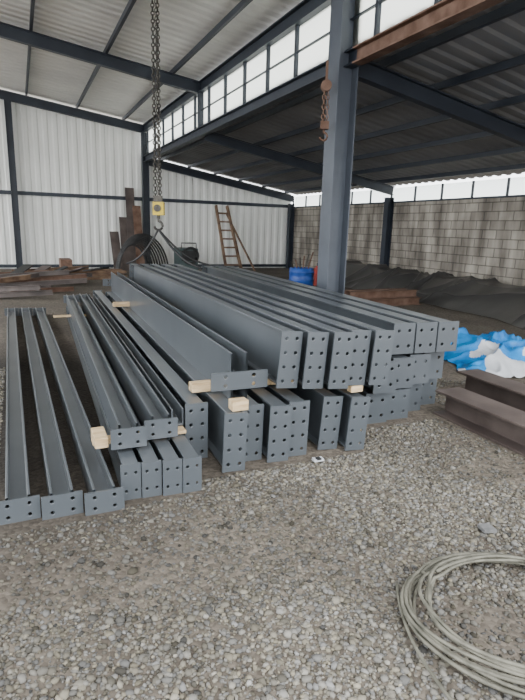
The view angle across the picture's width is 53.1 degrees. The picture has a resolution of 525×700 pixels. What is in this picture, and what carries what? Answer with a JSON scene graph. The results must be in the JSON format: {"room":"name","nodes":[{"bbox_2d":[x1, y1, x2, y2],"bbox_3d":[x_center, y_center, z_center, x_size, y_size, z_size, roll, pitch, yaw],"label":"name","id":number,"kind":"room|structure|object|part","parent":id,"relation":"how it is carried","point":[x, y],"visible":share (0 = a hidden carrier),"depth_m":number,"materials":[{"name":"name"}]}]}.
{"room":"metal workshop","nodes":[
{"label":"metal workshop","id":0,"kind":"room"},
{"bbox_2d":[0,99,290,268],"bbox_3d":[-6.060,-5.938,17.863,15.920,6.280,0.103,-4,14,-24],"label":"wall","id":1,"kind":"structure","parent":0,"point":[73,174],"depth_m":18.20,"materials":[{"name":"metal"}]},
{"bbox_2d":[0,0,302,123],"bbox_3d":[-4.659,-6.185,7.887,10.350,1.410,19.200,-4,14,-24],"label":"ceiling","id":2,"kind":"structure","parent":0,"point":[56,78],"depth_m":10.91,"materials":[{"name":"white metal"}]},
{"bbox_2d":[0,268,524,699],"bbox_3d":[0.072,-2.425,17.400,90.000,0.001,85.000,2,13,0],"label":"floor","id":3,"kind":"structure","parent":0,"point":[54,304],"depth_m":2.64,"materials":[{"name":"grey gravel"}]},
{"bbox_2d":[4,99,22,269],"bbox_3d":[-7.984,-5.217,16.858,0.320,5.215,0.320,-4,14,-24],"label":"steel column","id":4,"kind":"structure","parent":3,"relation":"on","point":[7,103],"depth_m":16.80,"materials":[{"name":"metal"}]},
{"bbox_2d":[0,308,40,524],"bbox_3d":[-2.754,0.103,5.800,0.211,0.150,6.900,-4,14,-25],"label":"steel beam","id":5,"kind":"structure","parent":3,"relation":"on","point":[17,488],"depth_m":3.46,"materials":[{"name":"grey metal"}]},
{"bbox_2d":[18,307,83,520],"bbox_3d":[-2.546,0.095,5.862,0.211,0.150,6.900,-4,14,-25],"label":"steel beam","id":6,"kind":"structure","parent":3,"relation":"on","point":[64,498],"depth_m":3.53,"materials":[{"name":"grey metal"}]},
{"bbox_2d":[0,265,108,297],"bbox_3d":[-5.101,-1.713,12.595,2.652,0.455,4.390,-1,13,-13],"label":"scrap","id":7,"kind":"object","parent":3,"relation":"on","point":[23,281],"visible":1,"depth_m":12.08,"materials":[{"name":"brown wood"}]},
{"bbox_2d":[32,307,124,515],"bbox_3d":[-2.334,0.089,5.914,0.211,0.150,6.900,-4,14,-25],"label":"steel beam","id":8,"kind":"structure","parent":3,"relation":"on","point":[102,493],"depth_m":3.68,"materials":[{"name":"grey metal"}]},
{"bbox_2d":[59,258,126,279],"bbox_3d":[-5.069,-2.395,15.384,2.170,0.550,1.160,-4,14,-24],"label":"planks","id":9,"kind":"object","parent":3,"relation":"on","point":[101,274],"visible":0.42,"depth_m":15.18,"materials":[{"name":"brown wood"}]},
{"bbox_2d":[66,306,141,500],"bbox_3d":[-1.966,0.071,5.843,0.115,0.220,6.300,-4,14,-22],"label":"steel beam","id":10,"kind":"structure","parent":3,"relation":"on","point":[125,463],"depth_m":3.34,"materials":[{"name":"grey metal"}]},
{"bbox_2d":[63,294,146,451],"bbox_3d":[-2.008,-0.162,5.958,0.211,0.170,6.300,-4,14,-22],"label":"steel beam","id":11,"kind":"structure","parent":10,"relation":"on","point":[123,423],"depth_m":3.91,"materials":[{"name":"grey metal"}]},
{"bbox_2d":[80,306,161,497],"bbox_3d":[-1.854,0.065,5.882,0.116,0.220,6.300,-4,14,-22],"label":"steel beam","id":12,"kind":"structure","parent":3,"relation":"on","point":[151,478],"depth_m":3.07,"materials":[{"name":"grey metal"}]},
{"bbox_2d":[110,187,144,270],"bbox_3d":[-4.671,-4.158,18.072,1.080,2.816,0.979,-4,14,-24],"label":"sheets","id":13,"kind":"object","parent":3,"relation":"on","point":[130,225],"visible":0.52,"depth_m":18.19,"materials":[{"name":"metal"}]},
{"bbox_2d":[81,307,181,495],"bbox_3d":[-1.739,0.061,5.913,0.116,0.220,6.300,-4,14,-22],"label":"steel beam","id":14,"kind":"structure","parent":3,"relation":"on","point":[171,476],"depth_m":3.12,"materials":[{"name":"grey metal"}]},
{"bbox_2d":[53,314,85,317],"bbox_3d":[-2.765,-0.501,7.666,0.540,0.024,0.090,-4,14,-24],"label":"block","id":15,"kind":"object","parent":14,"relation":"on","point":[54,316],"visible":0.44,"depth_m":7.58,"materials":[{"name":"brown wood"}]},
{"bbox_2d":[77,293,177,441],"bbox_3d":[-1.845,-0.194,6.117,0.211,0.170,6.300,-4,14,-22],"label":"steel beam","id":16,"kind":"structure","parent":14,"relation":"on","point":[152,413],"depth_m":4.15,"materials":[{"name":"grey metal"}]},
{"bbox_2d":[116,233,167,273],"bbox_3d":[-3.784,-3.079,16.789,1.752,1.267,0.540,-4,14,-24],"label":"bundle","id":17,"kind":"object","parent":3,"relation":"on","point":[134,240],"visible":0.79,"depth_m":16.71,"materials":[{"name":"metal"}]},
{"bbox_2d":[141,132,150,263],"bbox_3d":[-4.142,-5.231,18.650,0.340,4.660,0.340,-4,14,-24],"label":"steel column","id":18,"kind":"structure","parent":3,"relation":"on","point":[144,165],"depth_m":18.54,"materials":[{"name":"metal"}]},
{"bbox_2d":[93,290,207,457],"bbox_3d":[-1.694,-0.158,6.468,0.157,0.400,6.500,-4,14,-22],"label":"steel beam","id":19,"kind":"structure","parent":3,"relation":"on","point":[192,404],"depth_m":4.00,"materials":[{"name":"grey metal"}]},
{"bbox_2d":[105,292,247,472],"bbox_3d":[-1.426,-0.114,6.298,0.171,0.405,6.500,-4,14,-22],"label":"steel beam","id":20,"kind":"structure","parent":3,"relation":"on","point":[225,426],"depth_m":3.74,"materials":[{"name":"grey metal"}]},
{"bbox_2d":[229,397,248,411],"bbox_3d":[-0.155,0.351,3.401,0.110,0.067,0.080,-4,14,-24],"label":"block","id":21,"kind":"object","parent":20,"relation":"on","point":[240,403],"visible":1,"depth_m":3.37,"materials":[{"name":"brown wood"}]},
{"bbox_2d":[167,434,201,492],"bbox_3d":[-1.628,0.056,5.952,0.116,0.220,6.300,-4,14,-22],"label":"steel beam","id":22,"kind":"structure","parent":3,"relation":"on","point":[191,473],"depth_m":3.14,"materials":[{"name":"grey metal"}]},
{"bbox_2d":[91,426,185,448],"bbox_3d":[-0.764,0.529,3.319,0.590,0.088,0.200,-4,14,-24],"label":"block","id":23,"kind":"object","parent":22,"relation":"on","point":[99,438],"visible":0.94,"depth_m":3.18,"materials":[{"name":"brown wood"}]},
{"bbox_2d":[89,294,183,425],"bbox_3d":[-1.760,-0.228,6.285,0.085,0.120,6.200,-4,14,-22],"label":"steel beam","id":24,"kind":"structure","parent":23,"relation":"on","point":[166,397],"depth_m":4.51,"materials":[{"name":"grey metal"}]},
{"bbox_2d":[174,243,198,269],"bbox_3d":[-2.540,-3.073,17.567,0.660,1.036,0.975,-4,14,-24],"label":"machine","id":25,"kind":"object","parent":3,"relation":"on","point":[192,252],"visible":0.62,"depth_m":17.25,"materials":[{"name":"paint"}]},
{"bbox_2d":[215,205,255,270],"bbox_3d":[-1.021,-4.194,19.694,1.218,2.393,1.285,-4,14,-24],"label":"wooden ladder","id":26,"kind":"object","parent":3,"relation":"on","point":[233,231],"visible":0.91,"depth_m":19.61,"materials":[{"name":"brown wood"}]},
{"bbox_2d":[233,390,263,460],"bbox_3d":[-1.320,-0.147,6.464,0.164,0.403,6.500,-4,14,-22],"label":"steel beam","id":27,"kind":"structure","parent":3,"relation":"on","point":[254,418],"depth_m":3.56,"materials":[{"name":"grey metal"}]},
{"bbox_2d":[103,272,267,398],"bbox_3d":[-1.403,-0.503,6.497,0.410,0.380,6.500,-4,14,-22],"label":"steel beam","id":28,"kind":"structure","parent":27,"relation":"on","point":[219,360],"depth_m":4.41,"materials":[{"name":"grey metal"}]},
{"bbox_2d":[0,367,524,699],"bbox_3d":[0.375,0.714,3.649,6.431,0.114,5.043,2,13,0],"label":"gravel","id":29,"kind":"object","parent":3,"relation":"on","point":[168,677],"depth_m":2.28,"materials":[{"name":"gravel"}]},
{"bbox_2d":[312,456,323,461],"bbox_3d":[0.381,0.743,3.579,0.070,0.028,0.055,-4,14,-22],"label":"scrap","id":30,"kind":"object","parent":29,"relation":"on","point":[315,459],"visible":1,"depth_m":3.57,"materials":[{"name":"white paper"}]},
{"bbox_3d":[1.008,1.077,2.087,1.127,0.082,0.908,-8,16,-36],"label":"cable coil","id":31,"kind":"part","parent":29,"relation":"part of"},
{"bbox_2d":[477,523,496,532],"bbox_3d":[1.199,0.953,2.804,0.070,0.016,0.073,-2,14,-16],"label":"shard","id":32,"kind":"object","parent":29,"relation":"on","point":[485,527],"visible":1,"depth_m":2.79},
{"bbox_2d":[247,387,291,462],"bbox_3d":[-1.133,-0.143,6.462,0.170,0.405,6.500,-4,14,-22],"label":"steel beam","id":33,"kind":"structure","parent":3,"relation":"on","point":[275,418],"depth_m":3.57,"materials":[{"name":"grey metal"}]},
{"bbox_2d":[248,365,309,456],"bbox_3d":[-1.001,-0.162,6.564,0.168,0.404,6.500,-4,14,-22],"label":"steel beam","id":34,"kind":"structure","parent":3,"relation":"on","point":[299,414],"depth_m":3.67,"materials":[{"name":"grey metal"}]},
{"bbox_2d":[112,301,129,306],"bbox_3d":[-1.529,-0.693,7.744,1.320,0.062,0.090,-4,14,-24],"label":"block","id":35,"kind":"object","parent":34,"relation":"on","point":[126,303],"visible":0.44,"depth_m":7.48,"materials":[{"name":"brown wood"}]},
{"bbox_2d":[129,263,302,387],"bbox_3d":[-1.063,-0.641,6.508,0.185,0.410,6.500,-4,14,-22],"label":"steel beam","id":36,"kind":"structure","parent":35,"relation":"on","point":[270,345],"depth_m":4.43,"materials":[{"name":"grey metal"}]},
{"bbox_2d":[126,229,209,269],"bbox_3d":[-1.601,-1.683,8.656,1.411,0.612,0.832,2,13,0],"label":"sling","id":37,"kind":"object","parent":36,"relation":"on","point":[166,239],"visible":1,"depth_m":8.82,"materials":[{"name":"black rubber"}]},
{"bbox_2d":[140,263,328,388],"bbox_3d":[-0.883,-0.637,6.514,0.184,0.410,6.500,-4,14,-22],"label":"steel beam","id":38,"kind":"structure","parent":35,"relation":"on","point":[311,359],"depth_m":3.74,"materials":[{"name":"grey metal"}]},
{"bbox_2d":[189,375,292,392],"bbox_3d":[0.098,0.219,4.002,1.340,0.062,0.090,-4,14,-24],"label":"block","id":39,"kind":"object","parent":34,"relation":"on","point":[201,385],"visible":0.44,"depth_m":3.73,"materials":[{"name":"brown wood"}]},
{"bbox_2d":[150,264,354,388],"bbox_3d":[-0.704,-0.636,6.530,0.185,0.410,6.500,-4,14,-22],"label":"steel beam","id":40,"kind":"structure","parent":39,"relation":"on","point":[337,359],"depth_m":3.75,"materials":[{"name":"grey metal"}]},
{"bbox_2d":[161,264,371,384],"bbox_3d":[-0.550,-0.654,6.630,0.184,0.410,6.500,-4,14,-22],"label":"steel beam","id":41,"kind":"structure","parent":39,"relation":"on","point":[360,344],"depth_m":3.91,"materials":[{"name":"grey metal"}]},
{"bbox_2d":[173,264,394,384],"bbox_3d":[-0.358,-0.656,6.662,0.185,0.410,6.500,-4,14,-22],"label":"steel beam","id":42,"kind":"structure","parent":39,"relation":"on","point":[379,341],"depth_m":3.85,"materials":[{"name":"grey metal"}]},
{"bbox_2d":[286,204,294,268],"bbox_3d":[1.116,-4.595,21.262,0.320,2.550,0.320,-4,14,-24],"label":"steel column","id":43,"kind":"structure","parent":3,"relation":"on","point":[291,207],"depth_m":21.22,"materials":[{"name":"metal"}]},
{"bbox_2d":[288,252,313,285],"bbox_3d":[1.065,-2.173,14.270,0.700,0.974,0.700,2,13,0],"label":"drum","id":44,"kind":"object","parent":3,"relation":"on","point":[304,275],"visible":0.8,"depth_m":14.06,"materials":[{"name":"paint"}]},
{"bbox_2d":[287,382,342,449],"bbox_3d":[-0.761,-0.185,6.682,0.184,0.410,6.500,-4,14,-22],"label":"steel beam","id":45,"kind":"structure","parent":3,"relation":"on","point":[323,410],"depth_m":3.81,"materials":[{"name":"grey metal"}]},
{"bbox_2d":[313,263,317,285],"bbox_3d":[1.591,-2.175,15.087,0.232,0.640,0.180,2,13,0],"label":"fire extinguisher","id":46,"kind":"object","parent":3,"relation":"on","point":[316,268],"visible":0.54,"depth_m":15.03,"materials":[{"name":"red paint"}]},
{"bbox_2d":[317,0,358,293],"bbox_3d":[1.051,-2.477,7.392,0.430,4.660,0.400,-4,14,-24],"label":"steel column","id":47,"kind":"structure","parent":3,"relation":"on","point":[339,144],"depth_m":7.30,"materials":[{"name":"metal"}]},
{"bbox_2d":[142,0,504,161],"bbox_3d":[-0.244,-5.158,10.031,0.160,1.220,18.900,-4,14,-24],"label":"tie beam","id":48,"kind":"structure","parent":47,"relation":"on","point":[445,13],"depth_m":8.23,"materials":[{"name":"metal"}]},
{"bbox_2d":[0,0,252,132],"bbox_3d":[-4.762,-5.951,7.726,10.034,1.639,18.900,-4,14,-24],"label":"roof frame","id":49,"kind":"object","parent":48,"relation":"on","point":[30,38],"visible":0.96,"depth_m":11.73,"materials":[{"name":"paint"}]},
{"bbox_2d":[150,0,164,230],"bbox_3d":[-1.687,-3.831,8.368,0.320,3.780,0.188,2,13,0],"label":"chain hoist","id":50,"kind":"object","parent":49,"relation":"hanging from","point":[158,205],"visible":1,"depth_m":8.40,"materials":[{"name":"metal"}]},
{"bbox_2d":[145,0,441,153],"bbox_3d":[-0.245,-5.138,10.035,0.140,0.780,18.900,-4,14,-24],"label":"clerestory window","id":51,"kind":"structure","parent":48,"relation":"attached to","point":[306,47],"depth_m":8.88,"materials":[{"name":"glass"}]},
{"bbox_2d":[319,60,331,140],"bbox_3d":[0.839,-3.312,7.009,0.140,0.994,0.100,2,13,0],"label":"pulley block","id":52,"kind":"object","parent":48,"relation":"hanging from","point":[326,84],"visible":1,"depth_m":6.99,"materials":[{"name":"metal"}]},
{"bbox_2d":[317,380,370,450],"bbox_3d":[-0.564,-0.180,6.685,0.184,0.410,6.500,-4,14,-22],"label":"steel beam","id":53,"kind":"structure","parent":3,"relation":"on","point":[350,435],"depth_m":3.79,"materials":[{"name":"grey metal"}]},
{"bbox_2d":[347,385,362,392],"bbox_3d":[0.665,0.274,3.777,0.100,0.046,0.060,-4,14,-24],"label":"block","id":54,"kind":"object","parent":53,"relation":"on","point":[351,388],"visible":0.78,"depth_m":3.75,"materials":[{"name":"brown wood"}]},
{"bbox_2d":[342,381,388,423],"bbox_3d":[-0.184,-0.224,7.253,0.216,0.262,6.400,-3,14,-20],"label":"steel beam","id":55,"kind":"structure","parent":3,"relation":"on","point":[376,407],"depth_m":4.35,"materials":[{"name":"grey metal"}]},
{"bbox_2d":[359,361,397,393],"bbox_3d":[-0.133,-0.485,7.145,0.215,0.262,6.400,-3,14,-20],"label":"steel beam","id":56,"kind":"structure","parent":55,"relation":"on","point":[392,378],"depth_m":4.25,"materials":[{"name":"grey metal"}]},
{"bbox_2d":[344,288,420,305],"bbox_3d":[2.554,-1.165,11.553,1.904,0.315,0.690,-4,14,-24],"label":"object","id":57,"kind":"object","parent":3,"relation":"on","point":[388,296],"visible":0.67,"depth_m":11.46,"materials":[{"name":"wood"}]},
{"bbox_2d":[379,197,393,266],"bbox_3d":[3.698,-3.242,15.733,0.320,2.550,0.320,-4,14,-24],"label":"steel column","id":58,"kind":"structure","parent":3,"relation":"on","point":[388,202],"depth_m":15.63,"materials":[{"name":"metal"}]},
{"bbox_2d":[381,385,409,419],"bbox_3d":[0.026,-0.244,7.369,0.216,0.262,6.400,-3,14,-20],"label":"steel beam","id":59,"kind":"structure","parent":3,"relation":"on","point":[397,403],"depth_m":4.46,"materials":[{"name":"grey metal"}]},
{"bbox_2d":[401,383,422,411],"bbox_3d":[0.195,-0.286,7.573,0.215,0.262,6.400,-3,14,-20],"label":"steel beam","id":60,"kind":"structure","parent":3,"relation":"on","point":[415,396],"depth_m":4.68,"materials":[{"name":"grey metal"}]},
{"bbox_2d":[313,260,524,328],"bbox_3d":[3.711,-1.529,12.485,2.523,0.652,11.600,-4,14,-24],"label":"dirt mound","id":61,"kind":"object","parent":3,"relation":"on","point":[489,297],"visible":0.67,"depth_m":11.89,"materials":[{"name":"grey soil"}]},
{"bbox_2d":[415,379,436,404],"bbox_3d":[0.391,-0.326,7.768,0.216,0.262,6.400,-3,14,-20],"label":"steel beam","id":62,"kind":"structure","parent":3,"relation":"on","point":[428,390],"depth_m":4.87,"materials":[{"name":"grey metal"}]},
{"bbox_3d":[1.051,0.193,4.983,0.900,0.015,0.090,-4,14,-24],"label":"block","id":63,"kind":"object","parent":62,"relation":"on","visible":0},
{"bbox_2d":[386,350,414,388],"bbox_3d":[0.047,-0.513,7.290,0.216,0.262,6.400,-3,14,-20],"label":"steel beam","id":64,"kind":"structure","parent":63,"relation":"on","point":[404,372],"depth_m":4.39,"materials":[{"name":"grey metal"}]},
{"bbox_3d":[1.195,-0.090,4.981,0.700,0.015,0.090,-4,14,-24],"label":"block","id":65,"kind":"object","parent":64,"relation":"on","visible":0},
{"bbox_2d":[202,266,415,354],"bbox_3d":[0.053,-0.800,7.290,0.211,0.262,6.400,-3,14,-20],"label":"steel beam","id":66,"kind":"structure","parent":65,"relation":"on","point":[402,337],"depth_m":5.36,"materials":[{"name":"grey metal"}]},
{"bbox_2d":[402,351,430,383],"bbox_3d":[0.227,-0.541,7.435,0.216,0.262,6.400,-3,14,-20],"label":"steel beam","id":67,"kind":"structure","parent":63,"relation":"on","point":[421,368],"depth_m":4.53,"materials":[{"name":"grey metal"}]},
{"bbox_2d":[213,266,437,352],"bbox_3d":[0.262,-0.811,7.362,0.211,0.262,6.400,-3,14,-20],"label":"steel beam","id":68,"kind":"structure","parent":67,"relation":"on","point":[424,336],"depth_m":4.84,"materials":[{"name":"grey metal"}]},
{"bbox_2d":[423,352,443,378],"bbox_3d":[0.399,-0.574,7.598,0.216,0.262,6.400,-3,14,-20],"label":"steel beam","id":69,"kind":"structure","parent":63,"relation":"on","point":[436,363],"depth_m":4.70,"materials":[{"name":"grey metal"}]},
{"bbox_2d":[224,266,458,351],"bbox_3d":[0.470,-0.821,7.435,0.210,0.262,6.400,-3,14,-20],"label":"steel beam","id":70,"kind":"structure","parent":69,"relation":"on","point":[446,335],"depth_m":4.92,"materials":[{"name":"grey metal"}]},
{"bbox_2d":[433,387,524,456],"bbox_3d":[2.398,0.860,2.988,0.280,0.220,3.800,-4,14,-23],"label":"steel beam","id":71,"kind":"structure","parent":3,"relation":"on","point":[502,424],"depth_m":4.23,"materials":[{"name":"brown metal"}]},
{"bbox_2d":[444,327,524,377],"bbox_3d":[3.305,-0.072,6.630,2.094,0.418,1.892,2,13,0],"label":"tarpaulin","id":72,"kind":"object","parent":3,"relation":"on","point":[502,354],"visible":0.81,"depth_m":6.35,"materials":[{"name":"blue plastic"}]},
{"bbox_2d":[457,369,524,411],"bbox_3d":[2.993,0.806,3.295,0.280,0.220,4.600,-4,14,-23],"label":"steel beam","id":73,"kind":"structure","parent":3,"relation":"on","point":[509,392],"depth_m":4.98,"materials":[{"name":"brown metal"}]},
{"bbox_2d":[161,0,524,194],"bbox_3d":[2.591,-4.598,11.662,6.220,1.087,19.200,-4,14,-24],"label":"ceiling","id":74,"kind":"structure","parent":0,"point":[504,39],"depth_m":10.34,"materials":[{"name":"grey metal"}]},
{"bbox_2d":[149,0,524,201],"bbox_3d":[2.456,-4.339,11.493,5.841,1.273,18.900,-4,14,-24],"label":"roof frame","id":75,"kind":"object","parent":74,"relation":"attached to","point":[377,75],"visible":0.84,"depth_m":9.71,"materials":[{"name":"paint"}]},
{"bbox_2d":[292,197,524,285],"bbox_3d":[5.125,-2.545,13.235,0.202,2.400,19.000,-4,14,-24],"label":"wall","id":76,"kind":"structure","parent":0,"point":[477,238],"depth_m":13.85,"materials":[{"name":"concrete"}]},
{"bbox_2d":[293,178,524,207],"bbox_3d":[5.167,-3.921,12.884,0.098,0.440,18.940,-4,14,-24],"label":"window strip","id":77,"kind":"object","parent":76,"relation":"on","point":[509,179],"visible":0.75,"depth_m":13.89,"materials":[{"name":"paint"}]}
]}

